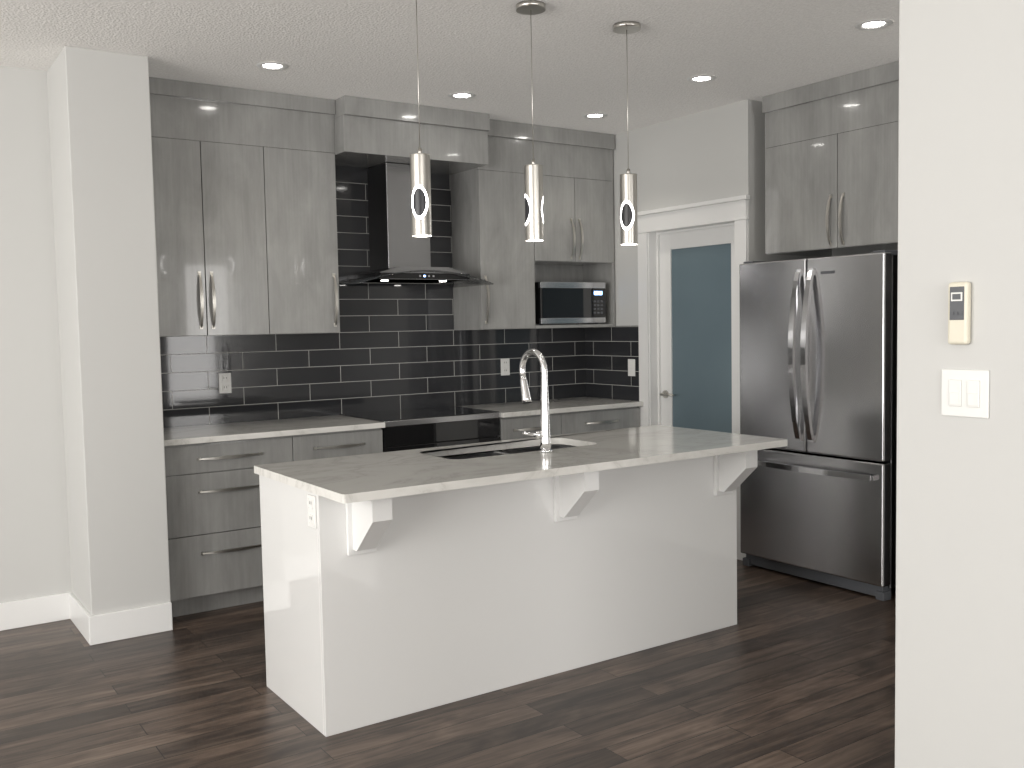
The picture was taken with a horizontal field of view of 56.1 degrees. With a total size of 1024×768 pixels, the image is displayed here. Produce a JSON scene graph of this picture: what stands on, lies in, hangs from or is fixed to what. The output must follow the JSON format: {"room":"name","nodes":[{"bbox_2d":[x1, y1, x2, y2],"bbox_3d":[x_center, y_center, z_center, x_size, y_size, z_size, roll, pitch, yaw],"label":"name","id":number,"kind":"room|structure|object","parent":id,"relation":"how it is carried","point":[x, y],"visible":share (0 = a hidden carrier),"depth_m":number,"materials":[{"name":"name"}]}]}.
{"room":"kitchen","nodes":[
{"label":"kitchen","id":0,"kind":"room"},
{"bbox_2d":[0,66,70,602],"bbox_3d":[-4.241,-0.067,3.690,4.530,2.735,0.370,-3,4,-34],"label":"wall","id":1,"kind":"structure","parent":0,"point":[34,549],"depth_m":4.73,"materials":[{"name":"grey paint"}]},
{"bbox_2d":[0,593,67,630],"bbox_3d":[-4.057,1.235,3.644,4.410,0.135,0.018,-3,4,-34],"label":"baseboard","id":2,"kind":"structure","parent":1,"relation":"attached to","point":[50,608],"depth_m":4.77,"materials":[{"name":"white paint"}]},
{"bbox_2d":[47,46,170,615],"bbox_3d":[-2.076,-0.180,4.850,0.360,2.735,0.880,-3,4,-34],"label":"wall","id":3,"kind":"structure","parent":0,"point":[103,207],"depth_m":4.49,"materials":[{"name":"grey paint"}]},
{"bbox_2d":[64,592,87,641],"bbox_3d":[-2.090,1.136,4.654,0.015,0.135,0.495,-3,4,-34],"label":"baseboard","id":4,"kind":"structure","parent":3,"relation":"attached to","point":[77,613],"depth_m":4.70,"materials":[{"name":"white paint"}]},
{"bbox_2d":[88,602,172,644],"bbox_3d":[-1.801,1.136,4.562,0.360,0.135,0.018,-3,4,-34],"label":"baseboard","id":5,"kind":"structure","parent":3,"relation":"attached to","point":[118,625],"depth_m":4.54,"materials":[{"name":"white paint"}]},
{"bbox_2d":[0,559,895,767],"bbox_3d":[0.113,1.409,1.478,9.100,0.100,9.200,-3,4,-34],"label":"floor","id":6,"kind":"structure","parent":0,"point":[789,671],"depth_m":3.67,"materials":[{"name":"laminate"}]},
{"bbox_2d":[164,415,384,616],"bbox_3d":[-1.380,0.690,5.323,1.217,0.915,0.630,-3,4,-34],"label":"base cabinet","id":7,"kind":"object","parent":6,"relation":"on","point":[214,517],"visible":0.44,"depth_m":4.94,"materials":[{"name":"wood"}]},
{"bbox_2d":[339,406,500,451],"bbox_3d":[-0.541,0.636,5.875,0.792,0.922,0.654,-3,4,-34],"label":"range","id":8,"kind":"object","parent":6,"relation":"on","point":[418,428],"visible":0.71,"depth_m":5.66,"materials":[{"name":"black ceramic"}]},
{"bbox_2d":[254,449,760,736],"bbox_3d":[0.082,0.756,4.133,2.109,0.874,0.798,-3,4,-34],"label":"kitchen island","id":9,"kind":"object","parent":6,"relation":"on","point":[396,584],"depth_m":3.78,"materials":[{"name":"white paint"}]},
{"bbox_2d":[254,425,787,504],"bbox_3d":[0.109,0.304,4.107,2.188,0.030,0.868,-3,4,-34],"label":"island countertop","id":10,"kind":"structure","parent":9,"relation":"on","point":[352,479],"depth_m":3.85,"materials":[{"name":"white stone"}]},
{"bbox_2d":[444,444,577,458],"bbox_3d":[-0.004,0.413,4.255,0.796,0.200,0.346,-3,4,-34],"label":"undermount sink","id":11,"kind":"object","parent":10,"relation":"in","point":[519,450],"visible":0.08,"depth_m":4.40,"materials":[{"name":"silver metal"}]},
{"bbox_2d":[519,349,551,452],"bbox_3d":[0.055,0.070,4.104,0.166,0.438,0.212,-3,4,-34],"label":"gooseneck faucet","id":12,"kind":"object","parent":10,"relation":"on","point":[543,435],"visible":1,"depth_m":4.07,"materials":[{"name":"silver metal"}]},
{"bbox_2d":[457,397,642,440],"bbox_3d":[0.249,0.591,6.424,1.133,0.915,0.636,-3,4,-34],"label":"base cabinet","id":13,"kind":"object","parent":6,"relation":"on","point":[575,415],"visible":0.27,"depth_m":6.22,"materials":[{"name":"wood"}]},
{"bbox_2d":[739,250,897,600],"bbox_3d":[1.906,0.184,5.441,0.890,1.787,0.960,-3,4,-34],"label":"refrigerator","id":14,"kind":"object","parent":6,"relation":"on","point":[818,363],"visible":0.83,"depth_m":5.13,"materials":[{"name":"silver metal"}]},
{"bbox_2d":[0,0,898,134],"bbox_3d":[0.059,-1.430,1.301,9.100,0.120,9.200,-3,4,-34],"label":"ceiling","id":15,"kind":"structure","parent":0,"point":[584,55],"depth_m":4.45,"materials":[{"name":"white paint"}]},
{"bbox_2d":[256,62,288,70],"bbox_3d":[-1.172,-1.554,4.695,0.156,0.004,0.156,-3,4,-34],"label":"recessed light","id":16,"kind":"object","parent":15,"relation":"in","point":[274,66],"visible":0.98,"depth_m":4.69,"materials":[{"name":"white paint"}]},
{"bbox_2d":[410,0,431,236],"bbox_3d":[-0.350,-1.032,3.609,0.120,0.945,0.120,-1,4,8],"label":"pendant light","id":17,"kind":"object","parent":15,"relation":"hanging from","point":[420,193],"visible":1,"depth_m":3.60,"materials":[{"name":"grey metal"}]},
{"bbox_2d":[448,92,475,98],"bbox_3d":[-0.280,-1.613,5.372,0.156,0.004,0.156,-3,4,-34],"label":"recessed light","id":18,"kind":"object","parent":15,"relation":"in","point":[462,95],"visible":0.98,"depth_m":5.37,"materials":[{"name":"white paint"}]},
{"bbox_2d":[516,0,545,241],"bbox_3d":[0.084,-1.058,3.904,0.120,0.945,0.120,-2,4,-16],"label":"pendant light","id":19,"kind":"object","parent":15,"relation":"hanging from","point":[534,219],"visible":1,"depth_m":3.89,"materials":[{"name":"grey metal"}]},
{"bbox_2d":[583,113,607,118],"bbox_3d":[0.516,-1.664,5.960,0.156,0.004,0.156,-3,4,-34],"label":"recessed light","id":20,"kind":"object","parent":15,"relation":"in","point":[595,115],"visible":1,"depth_m":5.96,"materials":[{"name":"white paint"}]},
{"bbox_2d":[613,21,640,244],"bbox_3d":[0.506,-1.084,4.189,0.120,0.945,0.120,0,4,24],"label":"pendant light","id":21,"kind":"object","parent":15,"relation":"hanging from","point":[628,212],"visible":1,"depth_m":4.18,"materials":[{"name":"grey metal"}]},
{"bbox_2d":[687,75,716,82],"bbox_3d":[1.007,-1.620,5.097,0.156,0.004,0.156,-3,4,-34],"label":"recessed light","id":22,"kind":"object","parent":15,"relation":"in","point":[700,78],"visible":0.96,"depth_m":5.10,"materials":[{"name":"white paint"}]},
{"bbox_2d":[855,19,892,29],"bbox_3d":[1.586,-1.576,4.210,0.156,0.004,0.156,-3,4,-34],"label":"recessed light","id":23,"kind":"object","parent":15,"relation":"in","point":[873,24],"visible":0.96,"depth_m":4.21,"materials":[{"name":"white paint"}]},
{"bbox_2d":[613,99,768,407],"bbox_3d":[1.016,-0.332,6.359,0.120,2.735,1.550,-3,4,-34],"label":"wall","id":24,"kind":"structure","parent":0,"point":[713,154],"depth_m":6.00,"materials":[{"name":"grey paint"}]},
{"bbox_2d":[637,195,749,560],"bbox_3d":[1.173,-0.042,6.123,0.159,2.180,0.990,-3,4,-34],"label":"door frame","id":25,"kind":"structure","parent":24,"relation":"attached to","point":[654,225],"depth_m":6.34,"materials":[{"name":"white paint"}]},
{"bbox_2d":[660,225,734,432],"bbox_3d":[1.200,0.024,6.145,0.088,2.028,0.754,-3,4,-34],"label":"pantry door","id":26,"kind":"structure","parent":24,"relation":"in","point":[697,302],"depth_m":6.15,"materials":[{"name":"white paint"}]},
{"bbox_2d":[769,255,822,261],"bbox_3d":[1.739,-0.321,5.963,0.630,2.735,0.080,-3,4,-34],"label":"wall","id":27,"kind":"structure","parent":0,"point":[771,257],"depth_m":5.85,"materials":[{"name":"grey paint"}]},
{"bbox_2d":[895,0,1023,767],"bbox_3d":[2.501,0.003,0.522,0.120,2.735,5.050,-3,4,-34],"label":"wall","id":28,"kind":"structure","parent":0,"point":[959,670],"depth_m":2.43,"materials":[{"name":"grey paint"}]},
{"bbox_2d":[948,282,970,344],"bbox_3d":[1.122,-0.177,2.410,0.025,0.157,0.054,-3,4,-34],"label":"remote","id":29,"kind":"object","parent":28,"relation":"attached to","point":[959,313],"visible":0.98,"depth_m":2.40,"materials":[{"name":"beige plastic"}]},
{"bbox_2d":[941,369,989,418],"bbox_3d":[1.139,0.024,2.417,0.010,0.120,0.126,-3,4,-34],"label":"rocker light switch","id":30,"kind":"object","parent":28,"relation":"attached to","point":[964,393],"visible":1,"depth_m":2.41,"materials":[{"name":"white plastic"}]},
{"bbox_3d":[-0.392,-0.310,6.431,4.210,2.735,0.150,-3,4,-34],"label":"wall","id":31,"kind":"structure","parent":0,"visible":0},
{"bbox_2d":[149,77,339,336],"bbox_3d":[-1.529,-0.928,5.296,1.080,1.313,0.376,-3,4,-34],"label":"upper cabinet","id":32,"kind":"object","parent":31,"relation":"attached to","point":[244,182],"visible":0.88,"depth_m":5.17,"materials":[{"name":"grey wood"}]},
{"bbox_2d":[160,166,638,427],"bbox_3d":[-0.610,-0.586,5.800,3.170,1.547,0.625,-3,4,-34],"label":"tiled wall","id":33,"kind":"structure","parent":31,"relation":"attached to","point":[392,346],"depth_m":6.03,"materials":[{"name":"black tile"}]},
{"bbox_2d":[218,373,231,393],"bbox_3d":[-1.641,-0.005,5.490,0.072,0.116,0.009,-3,4,-34],"label":"outlet","id":34,"kind":"object","parent":33,"relation":"attached to","point":[224,382],"visible":1,"depth_m":5.49,"materials":[{"name":"white plastic"}]},
{"bbox_2d":[339,163,493,287],"bbox_3d":[-0.626,-0.965,5.834,0.884,0.731,0.500,-3,4,-34],"label":"range hood","id":35,"kind":"object","parent":33,"relation":"attached to","point":[399,253],"visible":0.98,"depth_m":5.81,"materials":[{"name":"silver metal"}]},
{"bbox_2d":[501,358,509,375],"bbox_3d":[-0.045,-0.117,6.571,0.072,0.116,0.009,-3,4,-34],"label":"outlet","id":36,"kind":"object","parent":33,"relation":"attached to","point":[505,366],"visible":1,"depth_m":6.57,"materials":[{"name":"white plastic"}]},
{"bbox_2d":[628,359,634,375],"bbox_3d":[0.815,-0.112,6.548,0.008,0.116,0.072,-3,4,-34],"label":"outlet","id":37,"kind":"object","parent":33,"relation":"attached to","point":[631,367],"depth_m":6.54,"materials":[{"name":"white plastic"}]},
{"bbox_2d":[334,95,489,174],"bbox_3d":[-0.665,-1.481,5.791,0.957,0.303,0.485,-3,4,-34],"label":"upper cabinet","id":38,"kind":"object","parent":31,"relation":"attached to","point":[369,133],"depth_m":5.59,"materials":[{"name":"grey wood"}]},
{"bbox_2d":[451,119,614,329],"bbox_3d":[0.165,-1.032,6.444,1.098,1.313,0.376,-3,4,-34],"label":"upper cabinet","id":39,"kind":"object","parent":31,"relation":"attached to","point":[490,243],"visible":0.88,"depth_m":6.24,"materials":[{"name":"grey wood"}]},
{"bbox_2d":[535,282,605,324],"bbox_3d":[0.331,-0.549,6.586,0.553,0.284,0.307,-3,4,-34],"label":"microwave oven","id":40,"kind":"object","parent":39,"relation":"in","point":[568,302],"visible":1,"depth_m":6.44,"materials":[{"name":"silver metal"}]},
{"bbox_3d":[3.856,-0.168,2.871,0.890,2.735,7.420,-3,4,-34],"label":"wall","id":41,"kind":"structure","parent":0,"visible":0},
{"bbox_2d":[762,61,898,256],"bbox_3d":[2.033,-1.204,5.356,0.756,0.903,1.000,-3,4,-34],"label":"upper cabinet","id":42,"kind":"object","parent":41,"relation":"attached to","point":[831,166],"visible":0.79,"depth_m":5.19,"materials":[{"name":"grey wood"}]}
]}

